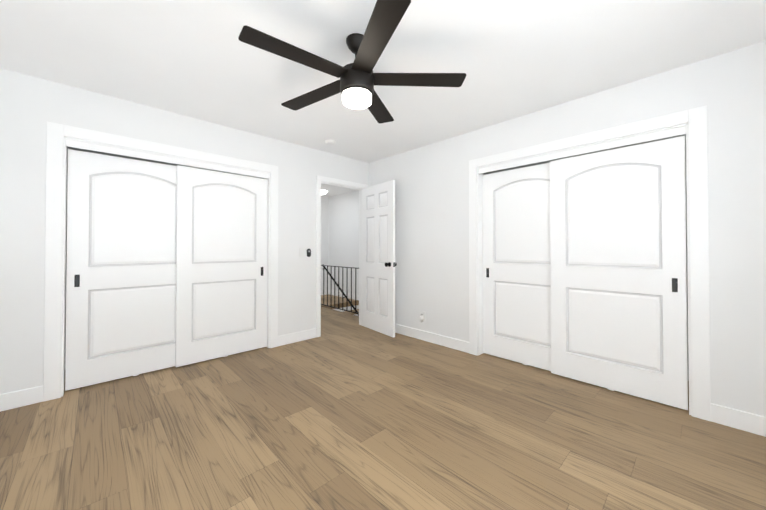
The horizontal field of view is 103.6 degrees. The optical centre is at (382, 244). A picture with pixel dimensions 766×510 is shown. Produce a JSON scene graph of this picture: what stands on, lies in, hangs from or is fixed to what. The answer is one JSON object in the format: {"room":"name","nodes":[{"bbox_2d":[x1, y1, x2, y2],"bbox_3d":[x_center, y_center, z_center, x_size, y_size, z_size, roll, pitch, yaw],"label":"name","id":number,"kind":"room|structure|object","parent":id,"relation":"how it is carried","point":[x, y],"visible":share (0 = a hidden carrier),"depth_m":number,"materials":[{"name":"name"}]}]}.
{"room":"empty bedroom","nodes":[
{"label":"empty bedroom","id":0,"kind":"room"},
{"bbox_2d":[65,147,263,363],"bbox_3d":[-2.409,-0.023,3.523,2.250,2.440,0.080,1,-1,-44],"label":"wall","id":1,"kind":"structure","parent":0,"point":[103,153],"depth_m":3.01,"materials":[{"name":"paint"}]},
{"bbox_2d":[0,68,368,393],"bbox_3d":[-1.549,-0.025,3.349,3.830,2.440,0.120,1,-1,-44],"label":"wall","id":2,"kind":"structure","parent":0,"point":[30,106],"depth_m":2.39,"materials":[{"name":"paint"}]},
{"bbox_2d":[0,385,42,411],"bbox_3d":[-2.671,1.122,2.172,0.300,0.120,0.013,1,-1,-44],"label":"baseboard","id":3,"kind":"structure","parent":2,"relation":"attached to","point":[11,400],"depth_m":2.20,"materials":[{"name":"paint"}]},
{"bbox_2d":[65,149,176,390],"bbox_3d":[-2.235,0.209,2.737,0.880,1.951,0.036,1,-1,-44],"label":"closet door","id":4,"kind":"structure","parent":2,"relation":"in","point":[121,277],"depth_m":2.64,"materials":[{"name":"paint"}]},
{"bbox_2d":[43,121,277,401],"bbox_3d":[-1.941,0.131,2.961,1.830,2.120,0.136,1,-1,-44],"label":"trim","id":5,"kind":"structure","parent":2,"relation":"attached to","point":[60,139],"depth_m":2.39,"materials":[{"name":"paint"}]},
{"bbox_2d":[175,165,267,366],"bbox_3d":[-1.675,0.214,3.212,0.880,1.951,0.036,1,-1,-44],"label":"closet door","id":6,"kind":"structure","parent":2,"relation":"in","point":[221,264],"depth_m":3.16,"materials":[{"name":"paint"}]},
{"bbox_2d":[278,328,315,345],"bbox_3d":[-1.052,1.139,3.720,0.520,0.120,0.013,1,-1,-44],"label":"baseboard","id":7,"kind":"structure","parent":2,"relation":"attached to","point":[290,338],"depth_m":3.70,"materials":[{"name":"paint"}]},
{"bbox_2d":[307,249,310,256],"bbox_3d":[-0.942,0.105,3.833,0.052,0.105,0.019,1,-1,-44],"label":"switch","id":8,"kind":"object","parent":2,"relation":"attached to","point":[308,252],"visible":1,"depth_m":3.83,"materials":[{"name":"black plastic"}]},
{"bbox_2d":[316,175,367,336],"bbox_3d":[-0.590,0.154,4.264,0.879,2.102,0.148,1,-1,-44],"label":"trim","id":9,"kind":"structure","parent":2,"relation":"attached to","point":[334,182],"depth_m":3.95,"materials":[{"name":"paint"}]},
{"bbox_2d":[362,180,396,336],"bbox_3d":[-0.080,0.182,4.171,0.175,2.020,0.745,0,-1,-37],"label":"entry door","id":10,"kind":"structure","parent":2,"relation":"in","point":[379,263],"depth_m":4.11,"materials":[{"name":"paint"}]},
{"bbox_2d":[321,196,328,289],"bbox_3d":[-2.271,0.012,6.741,2.640,2.440,0.120,1,-1,-44],"label":"wall","id":11,"kind":"structure","parent":0,"point":[324,225],"depth_m":7.45,"materials":[{"name":"paint"}]},
{"bbox_2d":[328,190,358,311],"bbox_3d":[-0.299,0.859,6.494,0.120,4.140,2.950,1,-1,-44],"label":"wall","id":12,"kind":"structure","parent":0,"point":[343,228],"depth_m":7.05,"materials":[{"name":"paint"}]},
{"bbox_2d":[328,290,358,299],"bbox_3d":[-0.942,1.175,7.066,0.013,0.120,1.170,1,-1,-44],"label":"baseboard","id":13,"kind":"structure","parent":12,"relation":"attached to","point":[329,291],"depth_m":7.09,"materials":[{"name":"paint"}]},
{"bbox_2d":[344,309,358,315],"bbox_3d":[-0.316,2.163,5.702,0.980,1.515,1.650,1,-1,-44],"label":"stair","id":14,"kind":"structure","parent":0,"point":[351,312],"depth_m":6.27,"materials":[{"name":"brown wood"}]},
{"bbox_2d":[0,294,765,509],"bbox_3d":[-0.666,1.244,3.301,5.060,0.100,7.290,1,-1,-44],"label":"floor","id":15,"kind":"structure","parent":0,"point":[345,411],"depth_m":1.81,"materials":[{"name":"brown wood"}]},
{"bbox_2d":[321,264,358,315],"bbox_3d":[-0.723,0.918,5.438,0.107,1.063,1.490,1,-1,-44],"label":"railing","id":16,"kind":"object","parent":15,"relation":"on","point":[343,293],"visible":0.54,"depth_m":5.48,"materials":[{"name":"black metal"}]},
{"bbox_2d":[0,0,765,196],"bbox_3d":[-0.666,-1.305,3.329,5.060,0.120,7.290,1,-1,-44],"label":"ceiling","id":17,"kind":"structure","parent":0,"point":[200,60],"depth_m":1.99,"materials":[{"name":"paint"}]},
{"bbox_2d":[321,189,327,194],"bbox_3d":[-1.381,-1.156,6.692,0.300,0.105,0.300,1,-1,-44],"label":"hall ceiling light","id":18,"kind":"object","parent":17,"relation":"attached to","point":[324,191],"visible":0.52,"depth_m":6.61,"materials":[{"name":"white"}]},
{"bbox_2d":[325,139,334,144],"bbox_3d":[-0.635,-1.223,3.628,0.124,0.038,0.124,1,-1,-44],"label":"smoke detector","id":19,"kind":"object","parent":17,"relation":"attached to","point":[329,142],"visible":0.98,"depth_m":3.59,"materials":[{"name":"white plastic"}]},
{"bbox_2d":[238,0,465,123],"bbox_3d":[-0.195,-1.066,1.856,1.272,0.390,1.289,1,-1,-44],"label":"fan","id":20,"kind":"object","parent":17,"relation":"hanging from","point":[357,82],"visible":1,"depth_m":1.77,"materials":[{"name":"black metal"}]},
{"bbox_2d":[369,41,765,416],"bbox_3d":[1.291,-0.028,3.063,0.120,2.440,4.220,1,-1,-44],"label":"wall","id":21,"kind":"structure","parent":0,"point":[728,89],"depth_m":2.15,"materials":[{"name":"paint"}]},
{"bbox_2d":[420,311,424,321],"bbox_3d":[0.483,0.906,3.774,0.051,0.130,0.072,1,-1,-44],"label":"electrical outlet","id":22,"kind":"object","parent":21,"relation":"attached to","point":[422,316],"visible":1,"depth_m":3.77,"materials":[{"name":"white plastic"}]},
{"bbox_2d":[395,324,468,352],"bbox_3d":[0.366,1.141,3.916,0.020,0.120,1.690,1,-1,-44],"label":"baseboard","id":23,"kind":"structure","parent":21,"relation":"attached to","point":[449,342],"depth_m":3.64,"materials":[{"name":"paint"}]},
{"bbox_2d":[482,163,550,370],"bbox_3d":[1.405,0.211,2.991,0.036,1.951,0.880,1,-1,-44],"label":"closet door","id":24,"kind":"structure","parent":21,"relation":"in","point":[516,265],"depth_m":3.02,"materials":[{"name":"paint"}]},
{"bbox_2d":[469,105,710,421],"bbox_3d":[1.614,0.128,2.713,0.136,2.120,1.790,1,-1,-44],"label":"trim","id":25,"kind":"structure","parent":21,"relation":"attached to","point":[694,129],"depth_m":2.11,"materials":[{"name":"paint"}]},
{"bbox_2d":[550,136,687,409],"bbox_3d":[1.852,0.206,2.460,0.036,1.951,0.880,1,-1,-44],"label":"closet door","id":26,"kind":"structure","parent":21,"relation":"in","point":[618,275],"depth_m":2.39,"materials":[{"name":"paint"}]},
{"bbox_2d":[711,403,765,436],"bbox_3d":[2.395,1.118,1.802,0.013,0.120,0.590,1,-1,-44],"label":"baseboard","id":27,"kind":"structure","parent":21,"relation":"attached to","point":[740,420],"depth_m":1.92,"materials":[{"name":"paint"}]}
]}

